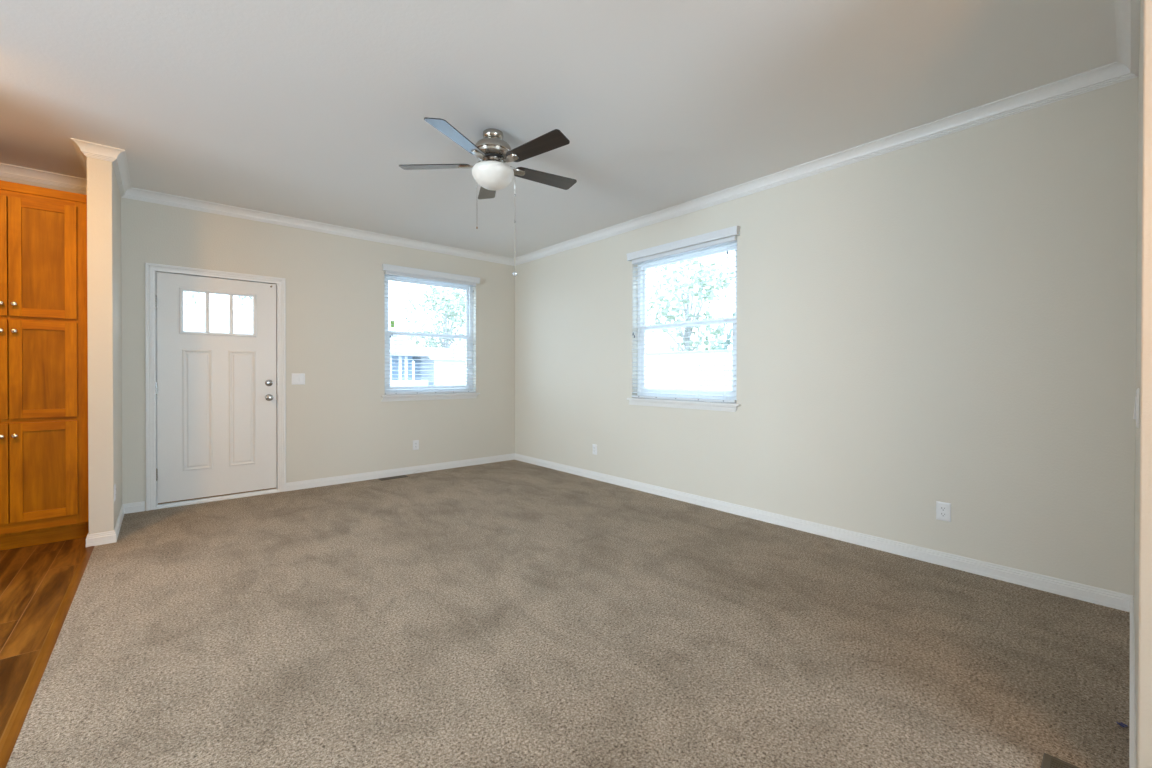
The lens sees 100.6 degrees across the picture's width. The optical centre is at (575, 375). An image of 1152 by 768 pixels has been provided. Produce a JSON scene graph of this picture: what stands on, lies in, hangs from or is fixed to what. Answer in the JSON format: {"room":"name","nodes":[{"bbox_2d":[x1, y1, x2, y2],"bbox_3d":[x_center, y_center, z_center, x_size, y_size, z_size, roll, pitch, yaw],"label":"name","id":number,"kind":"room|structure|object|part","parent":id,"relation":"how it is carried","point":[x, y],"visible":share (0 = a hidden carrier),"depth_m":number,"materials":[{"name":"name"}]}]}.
{"room":"empty living room","nodes":[
{"label":"empty living room","id":0,"kind":"room"},
{"bbox_2d":[0,537,85,737],"bbox_3d":[-2.305,1.227,-0.946,3.955,0.052,9.500,0,0,-41],"label":"floor","id":1,"kind":"structure","parent":0,"point":[35,580],"depth_m":2.50,"materials":[{"name":"brown laminate"}]},
{"bbox_2d":[0,180,88,550],"bbox_3d":[-3.974,-0.060,3.408,0.772,2.463,0.706,0,0,-41],"label":"pantry cabinet","id":2,"kind":"object","parent":1,"relation":"on","point":[44,332],"visible":0.97,"depth_m":3.27,"materials":[{"name":"brown wood"}]},
{"bbox_3d":[-3.889,-0.795,3.065,0.314,0.793,0.020,0,0,-41],"label":"door","id":3,"kind":"part","parent":2,"relation":"part of","materials":[{"name":"brown wood"}]},
{"bbox_3d":[-3.890,0.648,3.074,0.314,0.663,0.020,0,0,-41],"label":"door","id":4,"kind":"part","parent":2,"relation":"part of","materials":[{"name":"brown wood"}]},
{"bbox_3d":[-3.889,-0.043,3.070,0.314,0.660,0.020,0,0,-41],"label":"door","id":5,"kind":"part","parent":2,"relation":"part of","materials":[{"name":"brown wood"}]},
{"bbox_3d":[-3.646,-0.796,3.274,0.314,0.793,0.020,0,0,-41],"label":"door","id":6,"kind":"part","parent":2,"relation":"part of","materials":[{"name":"brown wood"}]},
{"bbox_3d":[-3.776,-1.261,3.174,0.772,0.058,0.022,0,0,-41],"label":"trim","id":7,"kind":"part","parent":2,"relation":"part of","materials":[{"name":"brown wood"}]},
{"bbox_3d":[-3.648,0.647,3.283,0.314,0.663,0.020,0,0,-41],"label":"door","id":8,"kind":"part","parent":2,"relation":"part of","materials":[{"name":"brown wood"}]},
{"bbox_3d":[-3.647,-0.044,3.279,0.314,0.660,0.020,0,0,-41],"label":"door","id":9,"kind":"part","parent":2,"relation":"part of","materials":[{"name":"brown wood"}]},
{"bbox_2d":[0,546,93,767],"bbox_3d":[-0.515,1.198,0.012,0.046,0.022,8.613,0,0,-41],"label":"trim","id":10,"kind":"structure","parent":1,"relation":"on","point":[8,739],"depth_m":1.90,"materials":[{"name":"brown wood"}]},
{"bbox_2d":[87,157,121,533],"bbox_3d":[-3.574,-0.181,3.636,0.125,2.790,0.887,0,0,-41],"label":"column","id":11,"kind":"structure","parent":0,"point":[103,194],"depth_m":3.31,"materials":[{"name":"beige paint"}]},
{"bbox_2d":[71,139,86,178],"bbox_3d":[-3.623,-1.535,3.539,0.068,0.082,0.955,0,0,-41],"label":"trim","id":12,"kind":"structure","parent":11,"relation":"attached to","point":[82,158],"depth_m":3.38,"materials":[{"name":"white wood"}]},
{"bbox_2d":[71,138,124,161],"bbox_3d":[-3.260,-1.533,3.266,0.261,0.082,0.068,0,0,-41],"label":"trim","id":13,"kind":"structure","parent":11,"relation":"attached to","point":[93,150],"depth_m":3.26,"materials":[{"name":"white wood"}]},
{"bbox_2d":[86,504,123,546],"bbox_3d":[-3.571,1.122,3.639,0.151,0.083,0.900,0,0,-41],"label":"baseboard","id":14,"kind":"structure","parent":11,"relation":"attached to","point":[101,538],"depth_m":3.32,"materials":[{"name":"white wood"}]},
{"bbox_2d":[114,484,115,500],"bbox_3d":[-3.274,0.827,3.397,0.008,0.114,0.074,0,0,-41],"label":"wall outlet","id":15,"kind":"object","parent":11,"relation":"attached to","point":[114,484],"visible":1,"depth_m":3.38,"materials":[{"name":"white plastic"}]},
{"bbox_2d":[112,151,130,196],"bbox_3d":[-3.477,-1.535,3.665,0.068,0.082,0.955,0,0,-41],"label":"trim","id":16,"kind":"structure","parent":11,"relation":"attached to","point":[120,166],"depth_m":3.62,"materials":[{"name":"white wood"}]},
{"bbox_2d":[0,176,514,510],"bbox_3d":[-3.865,-0.184,4.063,8.140,2.790,0.140,0,0,-41],"label":"wall","id":17,"kind":"structure","parent":0,"point":[338,423],"depth_m":5.08,"materials":[{"name":"beige paint"}]},
{"bbox_2d":[0,163,86,190],"bbox_3d":[-5.379,-1.531,2.611,3.940,0.082,0.068,0,0,-41],"label":"trim","id":18,"kind":"structure","parent":17,"relation":"attached to","point":[6,170],"depth_m":3.69,"materials":[{"name":"white wood"}]},
{"bbox_2d":[123,501,144,513],"bbox_3d":[-3.760,1.119,4.062,0.140,0.083,0.013,0,0,-41],"label":"baseboard","id":19,"kind":"structure","parent":17,"relation":"attached to","point":[134,507],"depth_m":4.06,"materials":[{"name":"white wood"}]},
{"bbox_2d":[145,263,285,510],"bbox_3d":[-3.331,0.093,4.479,1.044,2.132,0.180,0,0,-41],"label":"door","id":20,"kind":"structure","parent":17,"relation":"in","point":[215,402],"depth_m":4.41,"materials":[{"name":"white paint"}]},
{"bbox_3d":[-3.323,-0.583,4.455,0.576,0.416,0.029,0,0,-41],"label":"glass frame","id":21,"kind":"part","parent":20,"relation":"part of","materials":[{"name":"glass"}]},
{"bbox_3d":[-3.004,0.213,4.688,0.066,0.066,0.067,0,0,-41],"label":"knob","id":22,"kind":"part","parent":20,"relation":"part of","materials":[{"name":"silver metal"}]},
{"bbox_2d":[292,373,304,384],"bbox_3d":[-2.823,0.032,4.862,0.120,0.114,0.011,0,0,-41],"label":"light switch","id":23,"kind":"object","parent":17,"relation":"attached to","point":[297,378],"visible":1,"depth_m":4.86,"materials":[{"name":"white plastic"}]},
{"bbox_2d":[122,187,513,265],"bbox_3d":[-2.305,-1.544,5.260,3.925,0.082,0.068,0,0,-41],"label":"trim","id":24,"kind":"structure","parent":17,"relation":"attached to","point":[132,193],"depth_m":4.82,"materials":[{"name":"white wood"}]},
{"bbox_2d":[286,453,514,490],"bbox_3d":[-1.875,1.111,5.686,2.735,0.083,0.013,0,0,-41],"label":"baseboard","id":25,"kind":"structure","parent":17,"relation":"attached to","point":[305,484],"depth_m":5.47,"materials":[{"name":"white wood"}]},
{"bbox_2d":[413,440,418,449],"bbox_3d":[-1.898,0.820,5.667,0.074,0.114,0.008,0,0,-41],"label":"wall outlet","id":26,"kind":"object","parent":17,"relation":"attached to","point":[415,442],"visible":1,"depth_m":5.67,"materials":[{"name":"white plastic"}]},
{"bbox_2d":[381,275,479,401],"bbox_3d":[-1.765,-0.453,5.840,1.241,1.484,0.177,0,0,-41],"label":"window","id":27,"kind":"structure","parent":17,"relation":"in","point":[435,396],"depth_m":5.82,"materials":[{"name":"white plastic"}]},
{"bbox_3d":[-1.810,-0.815,5.892,1.068,0.672,0.025,0,0,-41],"label":"sash","id":28,"kind":"part","parent":27,"relation":"part of","materials":[{"name":"white plastic"}]},
{"bbox_3d":[-1.794,-0.178,5.877,1.068,0.697,0.024,0,0,-41],"label":"sash","id":29,"kind":"part","parent":27,"relation":"part of","materials":[{"name":"white plastic"}]},
{"bbox_3d":[-1.745,0.227,5.822,1.240,0.020,0.117,0,0,-41],"label":"sill","id":30,"kind":"part","parent":27,"relation":"part of","materials":[{"name":"white wood"}]},
{"bbox_2d":[382,264,479,394],"bbox_3d":[-1.727,-0.525,5.798,1.224,1.473,0.092,0,0,-41],"label":"window blind","id":31,"kind":"object","parent":27,"relation":"attached to","point":[392,270],"visible":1,"depth_m":5.77,"materials":[{"name":"white plastic"}]},
{"bbox_3d":[-1.740,0.201,5.816,1.148,0.020,0.052,0,0,-41],"label":"rail","id":32,"kind":"part","parent":31,"relation":"part of","materials":[{"name":"white plastic"}]},
{"bbox_3d":[-1.541,-0.485,5.982,0.014,1.363,0.056,0,0,-41],"label":"ladder cord","id":33,"kind":"part","parent":31,"relation":"part of","materials":[{"name":"white fabric"}]},
{"bbox_3d":[-1.383,-0.486,6.118,0.014,1.363,0.056,0,0,-41],"label":"ladder cord","id":34,"kind":"part","parent":31,"relation":"part of","materials":[{"name":"white fabric"}]},
{"bbox_2d":[0,0,1116,257],"bbox_3d":[-0.770,-1.613,0.357,8.280,0.120,9.780,0,0,-41],"label":"ceiling","id":35,"kind":"structure","parent":0,"point":[311,110],"depth_m":2.60,"materials":[{"name":"white paint"}]},
{"bbox_2d":[399,117,576,275],"bbox_3d":[-0.505,-1.107,3.086,1.168,0.926,1.175,0,0,-41],"label":"ceiling fan","id":36,"kind":"object","parent":35,"relation":"hanging from","point":[491,172],"visible":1,"depth_m":3.00,"materials":[{"name":"silver metal"}]},
{"bbox_3d":[-0.916,-1.362,3.111,0.462,0.006,0.132,0,12,3],"label":"blade","id":37,"kind":"part","parent":36,"relation":"part of","materials":[{"name":"brown wood"}]},
{"bbox_3d":[-0.674,-1.360,2.734,0.132,0.006,0.462,13,5,21],"label":"blade","id":38,"kind":"part","parent":36,"relation":"part of","materials":[{"name":"brown wood"}]},
{"bbox_3d":[-0.633,-1.364,3.457,0.132,0.006,0.462,-12,4,-14],"label":"blade","id":39,"kind":"part","parent":36,"relation":"part of","materials":[{"name":"brown wood"}]},
{"bbox_3d":[-0.536,-1.278,3.090,0.269,0.132,0.269,0,0,-41],"label":"lamp shade","id":40,"kind":"part","parent":36,"relation":"part of","materials":[{"name":"white glass"}]},
{"bbox_3d":[-0.241,-1.360,2.848,0.462,0.006,0.132,0,-12,39],"label":"blade","id":41,"kind":"part","parent":36,"relation":"part of","materials":[{"name":"brown wood"}]},
{"bbox_3d":[-0.215,-1.363,3.295,0.462,0.006,0.132,0,-12,-33],"label":"blade","id":42,"kind":"part","parent":36,"relation":"part of","materials":[{"name":"wood"}]},
{"bbox_2d":[6,460,1129,767],"bbox_3d":[0.734,1.210,1.673,4.022,0.060,9.500,0,0,-41],"label":"floor","id":43,"kind":"structure","parent":0,"point":[510,613],"depth_m":2.06,"materials":[{"name":"beige carpet"}]},
{"bbox_2d":[379,475,407,480],"bbox_3d":[-2.064,1.150,5.403,0.300,0.006,0.105,0,0,-41],"label":"floor vent","id":44,"kind":"object","parent":43,"relation":"in","point":[401,476],"visible":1,"depth_m":5.40,"materials":[{"name":"brown metal"}]},
{"bbox_2d":[1041,753,1078,767],"bbox_3d":[1.393,1.179,1.344,0.304,0.006,0.136,0,0,-41],"label":"floor vent","id":45,"kind":"object","parent":43,"relation":"in","point":[1048,761],"visible":1,"depth_m":1.45,"materials":[{"name":"brown metal"}]},
{"bbox_2d":[515,77,1137,595],"bbox_3d":[1.067,-0.181,4.466,0.140,2.790,5.689,0,0,-41],"label":"wall","id":46,"kind":"structure","parent":0,"point":[950,318],"depth_m":3.07,"materials":[{"name":"beige paint"}]},
{"bbox_2d":[592,444,596,454],"bbox_3d":[0.208,0.824,5.355,0.008,0.114,0.074,0,0,-41],"label":"wall outlet","id":47,"kind":"object","parent":46,"relation":"attached to","point":[594,446],"visible":1,"depth_m":5.35,"materials":[{"name":"white plastic"}]},
{"bbox_2d":[627,242,740,411],"bbox_3d":[1.002,-0.442,4.505,0.177,1.484,1.266,0,0,-41],"label":"window","id":48,"kind":"structure","parent":46,"relation":"in","point":[687,404],"depth_m":4.51,"materials":[{"name":"white plastic"}]},
{"bbox_2d":[626,226,739,402],"bbox_3d":[0.960,-0.514,4.468,0.092,1.473,1.249,0,0,-41],"label":"window blind","id":49,"kind":"object","parent":48,"relation":"attached to","point":[735,230],"visible":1,"depth_m":4.39,"materials":[{"name":"white plastic"}]},
{"bbox_3d":[0.595,-0.773,4.865,0.002,0.728,0.002,0,0,-41],"label":"pull cord","id":50,"kind":"part","parent":49,"relation":"part of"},
{"bbox_3d":[0.660,-0.476,4.843,0.056,1.363,0.014,0,0,-41],"label":"ladder cord","id":51,"kind":"part","parent":49,"relation":"part of","materials":[{"name":"white fabric"}]},
{"bbox_3d":[0.962,-0.473,4.493,0.056,1.363,0.014,0,0,-41],"label":"ladder cord","id":52,"kind":"part","parent":49,"relation":"part of","materials":[{"name":"white fabric"}]},
{"bbox_3d":[0.972,0.212,4.484,0.052,0.020,1.173,0,0,-41],"label":"rail","id":53,"kind":"part","parent":49,"relation":"part of","materials":[{"name":"white plastic"}]},
{"bbox_3d":[1.124,-0.472,4.304,0.056,1.363,0.014,0,0,-41],"label":"ladder cord","id":54,"kind":"part","parent":49,"relation":"part of","materials":[{"name":"white fabric"}]},
{"bbox_3d":[1.290,-0.471,4.112,0.056,1.363,0.014,0,0,-41],"label":"ladder cord","id":55,"kind":"part","parent":49,"relation":"part of","materials":[{"name":"white fabric"}]},
{"bbox_3d":[0.979,0.238,4.489,0.117,0.020,1.265,0,0,-41],"label":"sill","id":56,"kind":"part","parent":48,"relation":"part of","materials":[{"name":"white wood"}]},
{"bbox_3d":[1.036,-0.167,4.536,0.024,0.697,1.093,0,0,-41],"label":"sash","id":57,"kind":"part","parent":48,"relation":"part of","materials":[{"name":"white plastic"}]},
{"bbox_3d":[1.056,-0.803,4.549,0.025,0.672,1.093,0,0,-41],"label":"sash","id":58,"kind":"part","parent":48,"relation":"part of","materials":[{"name":"clear glass"}]},
{"bbox_2d":[514,453,1131,611],"bbox_3d":[0.962,1.122,4.478,0.013,0.083,5.549,0,0,-41],"label":"baseboard","id":59,"kind":"structure","parent":46,"relation":"attached to","point":[1108,598],"depth_m":3.17,"materials":[{"name":"white wood"}]},
{"bbox_2d":[513,61,1136,265],"bbox_3d":[0.945,-1.535,4.443,0.068,0.082,5.549,0,0,-41],"label":"trim","id":60,"kind":"structure","parent":46,"relation":"attached to","point":[1112,73],"depth_m":3.15,"materials":[{"name":"white wood"}]},
{"bbox_2d":[936,501,950,521],"bbox_3d":[2.273,0.839,2.958,0.008,0.114,0.074,0,0,-41],"label":"wall outlet","id":61,"kind":"object","parent":46,"relation":"attached to","point":[943,510],"visible":1,"depth_m":2.96,"materials":[{"name":"white plastic"}]},
{"bbox_2d":[940,506,946,517],"bbox_3d":[2.271,0.839,2.956,0.002,0.068,0.034,0,0,-41],"label":"receptacle","id":62,"kind":"object","parent":61,"relation":"attached to","point":[943,509],"depth_m":2.95,"materials":[{"name":"white plastic"}]},
{"bbox_2d":[1134,0,1151,767],"bbox_3d":[2.192,-0.164,1.786,1.655,2.790,0.120,0,0,-41],"label":"wall","id":63,"kind":"structure","parent":0,"point":[1142,542],"depth_m":1.29,"materials":[{"name":"beige paint"}]},
{"bbox_2d":[1115,0,1139,76],"bbox_3d":[2.132,-1.518,1.849,1.655,0.082,0.068,0,0,-41],"label":"trim","id":64,"kind":"structure","parent":63,"relation":"attached to","point":[1127,12],"depth_m":2.12,"materials":[{"name":"white wood"}]},
{"bbox_2d":[1129,596,1136,767],"bbox_3d":[2.142,1.139,1.841,1.668,0.083,0.013,0,0,-41],"label":"baseboard","id":65,"kind":"structure","parent":63,"relation":"attached to","point":[1132,710],"depth_m":1.65,"materials":[{"name":"white wood"}]},
{"bbox_2d":[1133,388,1138,427],"bbox_3d":[1.643,0.093,1.402,0.074,0.114,0.011,0,0,-41],"label":"light switch","id":66,"kind":"object","parent":63,"relation":"attached to","point":[1136,406],"visible":0.97,"depth_m":1.38,"materials":[{"name":"white plastic"}]},
{"bbox_3d":[1.645,0.093,1.400,0.074,0.114,0.005,0,0,-41],"label":"plate","id":67,"kind":"part","parent":66,"relation":"part of","materials":[{"name":"white plastic"}]},
{"label":"outside","id":68,"kind":"structure","parent":0,"visible":0},
{"bbox_3d":[-11.798,1.570,26.956,70.000,0.120,44.840,0,0,-41],"label":"ground","id":69,"kind":"structure","parent":68,"visible":0},
{"bbox_2d":[184,291,201,306],"bbox_3d":[-19.945,-2.453,21.223,5.936,8.029,6.632,0,0,-41],"label":"tree","id":70,"kind":"object","parent":69,"relation":"on","point":[193,294],"visible":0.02,"depth_m":22.83,"materials":[{"name":"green plant"}]},
{"bbox_2d":[237,296,251,309],"bbox_3d":[-14.853,-2.326,26.060,6.883,7.725,4.888,0,0,-9],"label":"tree","id":71,"kind":"object","parent":69,"relation":"on","point":[242,298],"visible":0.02,"depth_m":24.86,"materials":[{"name":"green plant"}]},
{"bbox_2d":[184,307,435,386],"bbox_3d":[-11.380,-0.384,17.922,9.450,3.900,7.650,0,0,-41],"label":"house","id":72,"kind":"structure","parent":69,"relation":"on","point":[194,318],"depth_m":16.53,"materials":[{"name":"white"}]},
{"bbox_3d":[-6.763,0.425,17.385,0.100,2.300,0.100,0,0,-41],"label":"porch post","id":73,"kind":"part","parent":72,"relation":"part of","materials":[{"name":"white"}]},
{"bbox_3d":[-6.490,0.424,17.620,0.100,2.300,0.100,0,0,-41],"label":"porch post","id":74,"kind":"part","parent":72,"relation":"part of","materials":[{"name":"white wood"}]},
{"bbox_3d":[-6.324,0.423,17.764,0.100,2.300,0.100,0,0,-41],"label":"porch post","id":75,"kind":"part","parent":72,"relation":"part of","materials":[{"name":"white wood"}]},
{"bbox_3d":[-9.089,0.750,15.383,9.000,1.170,0.060,0,0,-41],"label":"railing","id":76,"kind":"part","parent":72,"relation":"part of","materials":[{"name":"white wood"}]},
{"bbox_2d":[399,286,465,347],"bbox_3d":[-6.229,-1.772,23.867,4.337,6.665,4.552,0,0,5],"label":"tree","id":77,"kind":"object","parent":69,"relation":"on","point":[456,294],"visible":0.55,"depth_m":23.45,"materials":[{"name":"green plant"}]},
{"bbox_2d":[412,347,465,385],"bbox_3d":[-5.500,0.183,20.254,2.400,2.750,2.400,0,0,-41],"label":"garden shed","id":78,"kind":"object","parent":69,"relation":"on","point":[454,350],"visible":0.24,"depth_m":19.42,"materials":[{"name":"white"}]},
{"bbox_2d":[647,259,734,351],"bbox_3d":[3.852,-1.441,16.470,3.314,6.118,4.470,0,0,-41],"label":"tree","id":79,"kind":"object","parent":69,"relation":"on","point":[718,331],"visible":0.56,"depth_m":16.31,"materials":[{"name":"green plant"}]},
{"bbox_2d":[715,312,734,349],"bbox_3d":[5.867,-0.298,13.570,3.668,3.882,2.810,0,0,-4],"label":"tree","id":80,"kind":"object","parent":69,"relation":"on","point":[733,315],"visible":0.02,"depth_m":13.97,"materials":[{"name":"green plant"}]},
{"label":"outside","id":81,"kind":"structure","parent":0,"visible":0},
{"bbox_3d":[24.106,1.725,8.394,39.840,0.120,30.160,0,0,-41],"label":"ground","id":82,"kind":"structure","parent":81,"visible":0},
{"bbox_2d":[646,350,731,391],"bbox_3d":[3.176,0.480,12.684,0.160,2.270,20.000,0,0,-41],"label":"fence","id":83,"kind":"object","parent":82,"relation":"on","point":[662,356],"visible":0.06,"depth_m":12.76,"materials":[{"name":"white wood"}]},
{"bbox_3d":[3.155,-0.630,12.658,0.100,0.050,20.000,0,0,-41],"label":"cap rail","id":84,"kind":"part","parent":83,"relation":"part of","materials":[{"name":"white"}]}
]}

